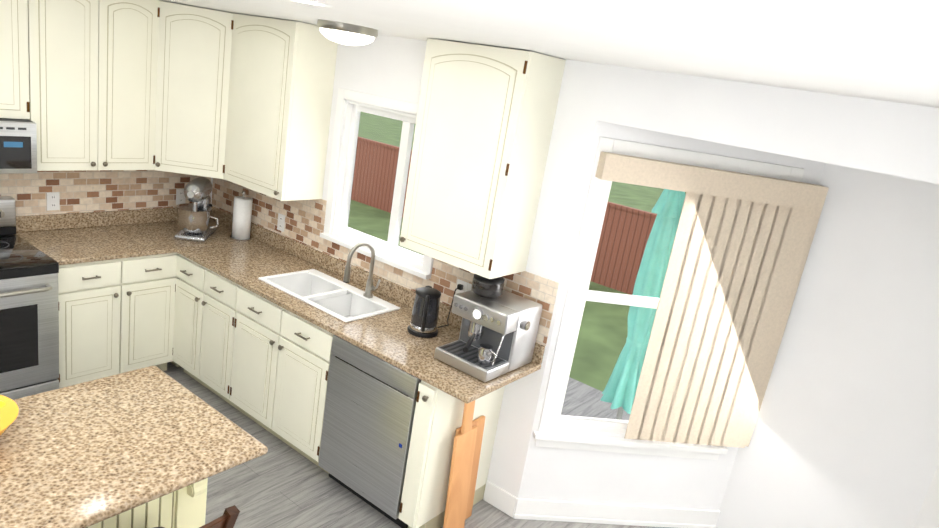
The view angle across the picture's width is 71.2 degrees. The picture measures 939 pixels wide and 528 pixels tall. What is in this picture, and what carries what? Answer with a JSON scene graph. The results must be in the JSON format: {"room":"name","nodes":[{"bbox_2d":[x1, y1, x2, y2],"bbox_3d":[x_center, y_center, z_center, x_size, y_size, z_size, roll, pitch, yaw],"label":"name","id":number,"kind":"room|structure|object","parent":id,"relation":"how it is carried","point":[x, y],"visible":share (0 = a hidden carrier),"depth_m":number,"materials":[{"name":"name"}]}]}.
{"room":"kitchen","nodes":[
{"label":"kitchen","id":0,"kind":"room"},
{"bbox_2d":[27,178,212,215],"bbox_3d":[-3.806,-0.293,2.700,0.120,2.420,6.190,20,19,34],"label":"wall","id":1,"kind":"structure","parent":0,"point":[174,207],"depth_m":5.00,"materials":[{"name":"paint"}]},
{"bbox_2d":[0,0,35,122],"bbox_3d":[-2.627,-1.187,3.487,0.327,0.761,0.390,20,19,34],"label":"upper cabinet","id":2,"kind":"object","parent":1,"relation":"attached to","point":[17,78],"depth_m":3.52,"materials":[{"name":"beige wood"}]},
{"bbox_2d":[0,118,36,173],"bbox_3d":[-2.790,-0.651,3.446,0.413,0.280,0.776,20,19,34],"label":"microwave","id":3,"kind":"object","parent":2,"relation":"attached to","point":[18,145],"visible":0.98,"depth_m":3.57,"materials":[{"name":"silver metal"}]},
{"bbox_2d":[32,0,103,170],"bbox_3d":[-2.422,-1.094,3.822,0.327,1.051,0.357,20,19,34],"label":"upper cabinet","id":4,"kind":"object","parent":1,"relation":"attached to","point":[68,35],"depth_m":3.75,"materials":[{"name":"beige wood"}]},
{"bbox_2d":[0,170,210,215],"bbox_3d":[-2.773,-0.453,3.949,0.007,0.344,2.640,20,19,34],"label":"tile backsplash","id":5,"kind":"structure","parent":1,"relation":"attached to","point":[96,190],"depth_m":4.34,"materials":[{"name":"beige tile"}]},
{"bbox_2d":[46,192,59,210],"bbox_3d":[-2.637,-0.398,4.156,0.007,0.116,0.072,20,19,34],"label":"electrical outlet plate","id":6,"kind":"object","parent":5,"relation":"attached to","point":[53,200],"depth_m":4.15,"materials":[{"name":"white plastic"}]},
{"bbox_2d":[176,189,185,204],"bbox_3d":[-2.123,-0.495,4.826,0.007,0.116,0.072,20,19,34],"label":"electrical outlet plate","id":7,"kind":"object","parent":5,"relation":"attached to","point":[180,197],"depth_m":4.82,"materials":[{"name":"white plastic"}]},
{"bbox_2d":[104,0,159,169],"bbox_3d":[-2.206,-1.137,4.103,0.327,1.051,0.358,20,19,34],"label":"upper cabinet","id":8,"kind":"object","parent":1,"relation":"attached to","point":[129,25],"depth_m":4.01,"materials":[{"name":"beige wood"}]},
{"bbox_2d":[152,1,231,178],"bbox_3d":[-1.767,-1.091,4.196,0.329,1.050,0.329,20,19,34],"label":"upper cabinet","id":9,"kind":"object","parent":1,"relation":"attached to","point":[192,42],"depth_m":4.17,"materials":[{"name":"beige wood"}]},
{"bbox_2d":[163,362,668,527],"bbox_3d":[-0.778,1.795,1.711,7.400,0.060,8.200,20,19,34],"label":"floor","id":10,"kind":"structure","parent":0,"point":[280,484],"depth_m":3.57,"materials":[{"name":"grey wood"}]},
{"bbox_2d":[0,196,58,399],"bbox_3d":[-2.810,0.287,3.604,0.735,1.150,0.776,20,19,34],"label":"range","id":11,"kind":"object","parent":10,"relation":"on","point":[29,337],"visible":0.96,"depth_m":3.64,"materials":[{"name":"silver metal"}]},
{"bbox_2d":[58,258,125,387],"bbox_3d":[-2.532,0.323,4.129,0.626,0.888,0.368,20,19,34],"label":"base cabinet","id":12,"kind":"object","parent":10,"relation":"on","point":[91,295],"depth_m":3.95,"materials":[{"name":"beige wood"}]},
{"bbox_2d":[86,478,207,527],"bbox_3d":[-1.604,1.074,2.008,0.699,0.889,1.412,20,19,34],"label":"kitchen island","id":13,"kind":"object","parent":10,"relation":"on","point":[184,507],"visible":0.17,"depth_m":2.25,"materials":[{"name":"beige wood"}]},
{"bbox_2d":[0,365,267,527],"bbox_3d":[-1.482,0.637,1.911,0.785,0.030,1.560,20,19,34],"label":"island countertop","id":14,"kind":"structure","parent":13,"relation":"on","point":[86,454],"depth_m":2.17,"materials":[{"name":"stone"}]},
{"bbox_2d":[0,395,18,434],"bbox_3d":[-1.593,0.480,2.011,0.350,0.179,0.350,20,19,34],"label":"fruit bowl","id":15,"kind":"object","parent":14,"relation":"on","point":[9,410],"visible":1,"depth_m":2.09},
{"bbox_2d":[122,253,173,372],"bbox_3d":[-2.309,0.279,4.418,0.626,0.888,0.367,20,19,34],"label":"base cabinet","id":16,"kind":"object","parent":10,"relation":"on","point":[149,279],"depth_m":4.22,"materials":[{"name":"beige wood"}]},
{"bbox_2d":[170,252,197,378],"bbox_3d":[-1.667,0.354,4.534,0.344,0.888,0.626,20,19,34],"label":"base cabinet","id":17,"kind":"object","parent":10,"relation":"on","point":[185,336],"depth_m":4.28,"materials":[{"name":"beige wood"}]},
{"bbox_2d":[14,210,173,264],"bbox_3d":[-2.354,-0.180,4.112,0.635,0.130,0.680,20,19,34],"label":"countertop","id":18,"kind":"structure","parent":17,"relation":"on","point":[84,237],"depth_m":4.17,"materials":[{"name":"stone"}]},
{"bbox_2d":[138,206,544,403],"bbox_3d":[-1.008,0.086,3.967,3.049,0.130,0.657,20,19,34],"label":"countertop","id":19,"kind":"structure","parent":17,"relation":"on","point":[386,336],"depth_m":3.78,"materials":[{"name":"stone"}]},
{"bbox_2d":[174,177,217,242],"bbox_3d":[-1.877,-0.390,4.523,0.368,0.399,0.368,20,19,34],"label":"stand mixer","id":20,"kind":"object","parent":19,"relation":"on","point":[194,218],"visible":1,"depth_m":4.42,"materials":[{"name":"silver metal"}]},
{"bbox_2d":[230,190,252,240],"bbox_3d":[-1.604,-0.348,4.633,0.150,0.349,0.150,20,19,34],"label":"paper towel","id":21,"kind":"object","parent":19,"relation":"on","point":[242,215],"visible":0.98,"depth_m":4.59,"materials":[{"name":"white paper"}]},
{"bbox_2d":[258,269,399,322],"bbox_3d":[-0.847,0.255,3.894,0.780,0.188,0.420,20,19,34],"label":"sink","id":22,"kind":"object","parent":19,"relation":"in","point":[335,298],"visible":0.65,"depth_m":3.98,"materials":[{"name":"white ceramic"}]},
{"bbox_2d":[343,242,380,297],"bbox_3d":[-0.611,0.044,3.782,0.111,0.347,0.239,20,19,34],"label":"faucet","id":23,"kind":"object","parent":19,"relation":"on","point":[370,288],"visible":1,"depth_m":3.82,"materials":[{"name":"silver metal"}]},
{"bbox_2d":[407,285,440,337],"bbox_3d":[-0.239,0.254,3.500,0.172,0.243,0.193,20,19,34],"label":"kettle","id":24,"kind":"object","parent":19,"relation":"on","point":[425,315],"visible":0.98,"depth_m":3.46,"materials":[{"name":"black plastic"}]},
{"bbox_2d":[434,274,542,381],"bbox_3d":[0.097,0.292,3.220,0.352,0.417,0.456,20,19,34],"label":"espresso machine","id":25,"kind":"object","parent":19,"relation":"on","point":[498,331],"visible":0.9,"depth_m":3.19,"materials":[{"name":"metal"}]},
{"bbox_2d":[154,505,239,527],"bbox_3d":[-0.983,1.095,1.813,0.479,1.150,0.576,-6,22,-45],"label":"bar stool","id":26,"kind":"object","parent":10,"relation":"on","point":[228,518],"visible":1,"depth_m":1.62,"materials":[{"name":"brown wood"}]},
{"bbox_2d":[194,264,273,400],"bbox_3d":[-1.398,0.452,4.342,0.345,0.888,0.626,20,19,34],"label":"base cabinet","id":27,"kind":"object","parent":10,"relation":"on","point":[219,297],"depth_m":4.08,"materials":[{"name":"beige wood"}]},
{"bbox_2d":[226,304,333,473],"bbox_3d":[-0.943,0.715,4.032,0.857,0.699,0.626,20,19,34],"label":"base cabinet","id":28,"kind":"object","parent":10,"relation":"on","point":[264,363],"depth_m":3.72,"materials":[{"name":"beige wood"}]},
{"bbox_2d":[318,335,420,527],"bbox_3d":[-0.360,0.835,3.599,0.596,0.888,0.625,20,19,34],"label":"dishwasher","id":29,"kind":"object","parent":10,"relation":"on","point":[370,406],"visible":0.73,"depth_m":3.32,"materials":[{"name":"silver metal"}]},
{"bbox_2d":[443,400,484,527],"bbox_3d":[-0.014,1.009,3.348,0.088,0.798,0.290,20,19,34],"label":"cutting boards","id":30,"kind":"object","parent":10,"relation":"on","point":[467,444],"visible":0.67,"depth_m":3.30,"materials":[{"name":"brown wood"}]},
{"bbox_2d":[160,0,938,107],"bbox_3d":[-0.931,-0.463,0.334,7.400,0.080,6.390,20,19,34],"label":"ceiling","id":31,"kind":"structure","parent":0,"point":[884,50],"depth_m":1.54,"materials":[{"name":"paint"}]},
{"bbox_2d":[290,0,332,6],"bbox_3d":[-0.545,-0.880,2.204,0.171,0.004,0.171,7,16,-9],"label":"recessed light","id":32,"kind":"object","parent":31,"relation":"in","point":[315,3],"visible":1,"depth_m":2.12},
{"bbox_2d":[317,19,377,45],"bbox_3d":[-0.615,-1.151,3.297,0.304,0.096,0.304,20,19,34],"label":"ceiling light fixture","id":33,"kind":"object","parent":31,"relation":"attached to","point":[346,34],"visible":1,"depth_m":3.19,"materials":[{"name":"white glass"}]},
{"bbox_2d":[230,35,938,527],"bbox_3d":[1.085,0.341,3.347,7.150,2.420,0.840,20,19,34],"label":"wall","id":34,"kind":"structure","parent":0,"point":[894,139],"depth_m":2.95,"materials":[{"name":"paint"}]},
{"bbox_2d":[224,13,337,200],"bbox_3d":[-1.219,-0.993,4.174,0.627,1.051,0.327,20,19,34],"label":"upper cabinet","id":35,"kind":"object","parent":34,"relation":"attached to","point":[238,99],"depth_m":4.01,"materials":[{"name":"beige wood"}]},
{"bbox_2d":[320,88,433,279],"bbox_3d":[-0.488,-0.504,3.942,0.930,0.950,0.164,20,19,34],"label":"window","id":36,"kind":"structure","parent":34,"relation":"in","point":[356,104],"depth_m":4.02,"materials":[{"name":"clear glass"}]},
{"bbox_2d":[208,178,558,345],"bbox_3d":[-0.778,-0.178,4.153,3.050,0.344,0.023,20,19,34],"label":"tile backsplash","id":37,"kind":"structure","parent":34,"relation":"attached to","point":[304,219],"depth_m":4.19,"materials":[{"name":"beige tile"}]},
{"bbox_2d":[277,213,284,231],"bbox_3d":[-1.305,-0.288,4.544,0.072,0.116,0.007,20,19,34],"label":"electrical outlet plate","id":38,"kind":"object","parent":37,"relation":"attached to","point":[281,218],"depth_m":4.54,"materials":[{"name":"white plastic"}]},
{"bbox_2d":[455,279,471,293],"bbox_3d":[-0.016,0.160,3.620,0.147,0.116,0.007,20,19,34],"label":"electrical outlet plate","id":39,"kind":"object","parent":37,"relation":"attached to","point":[467,286],"depth_m":3.62,"materials":[{"name":"white plastic"}]},
{"bbox_2d":[438,284,462,327],"bbox_3d":[-0.034,0.259,3.567,0.221,0.245,0.120,20,19,34],"label":"power cord","id":40,"kind":"object","parent":39,"relation":"attached to","point":[459,286],"visible":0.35,"depth_m":3.61,"materials":[{"name":"black plastic"}]},
{"bbox_2d":[399,38,565,278],"bbox_3d":[0.033,-0.528,3.267,0.599,1.051,0.350,20,19,34],"label":"upper cabinet","id":41,"kind":"object","parent":34,"relation":"attached to","point":[483,128],"visible":1,"depth_m":3.12,"materials":[{"name":"beige wood"}]},
{"bbox_2d":[483,480,719,527],"bbox_3d":[0.761,1.381,3.750,1.068,0.125,0.862,20,19,34],"label":"baseboard","id":42,"kind":"structure","parent":34,"relation":"attached to","point":[506,502],"depth_m":3.57,"materials":[{"name":"white wood"}]},
{"bbox_2d":[518,121,781,507],"bbox_3d":[0.889,0.390,3.523,0.707,2.170,0.746,20,19,34],"label":"wall","id":43,"kind":"structure","parent":0,"point":[560,474],"depth_m":3.58,"materials":[{"name":"paint"}]},
{"bbox_2d":[533,137,804,459],"bbox_3d":[0.992,0.238,3.406,1.100,1.645,0.164,7,16,-9],"label":"bay window","id":44,"kind":"structure","parent":43,"relation":"in","point":[579,294],"depth_m":3.35,"materials":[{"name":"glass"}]},
{"bbox_2d":[595,151,828,447],"bbox_3d":[1.078,0.246,3.316,1.171,1.455,0.087,7,16,-9],"label":"window blinds","id":45,"kind":"object","parent":44,"relation":"attached to","point":[742,243],"visible":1,"depth_m":3.31,"materials":[{"name":"fabric"}]},
{"bbox_2d":[678,155,938,527],"bbox_3d":[1.908,0.604,3.370,1.147,2.170,0.129,20,19,34],"label":"wall","id":46,"kind":"structure","parent":0,"point":[845,434],"depth_m":3.27,"materials":[{"name":"paint"}]},
{"label":"outside","id":47,"kind":"structure","parent":0,"visible":0},
{"bbox_2d":[348,112,685,391],"bbox_3d":[40.540,-10.064,70.552,100.000,0.100,156.600,20,19,34],"label":"ground","id":48,"kind":"structure","parent":47,"point":[587,351],"depth_m":9.66,"materials":[{"name":"green plant"}]},
{"bbox_2d":[351,136,656,294],"bbox_3d":[-5.107,-3.005,15.632,54.000,1.350,0.130,20,19,34],"label":"fence","id":49,"kind":"object","parent":48,"relation":"on","point":[615,237],"depth_m":10.47,"materials":[{"name":"red wood"}]},
{"bbox_2d":[600,189,684,419],"bbox_3d":[1.064,0.611,4.256,0.480,2.515,0.480,20,19,34],"label":"umbrella","id":50,"kind":"object","parent":48,"relation":"on","point":[668,213],"depth_m":4.09,"materials":[{"name":"teal fabric"}]}
]}

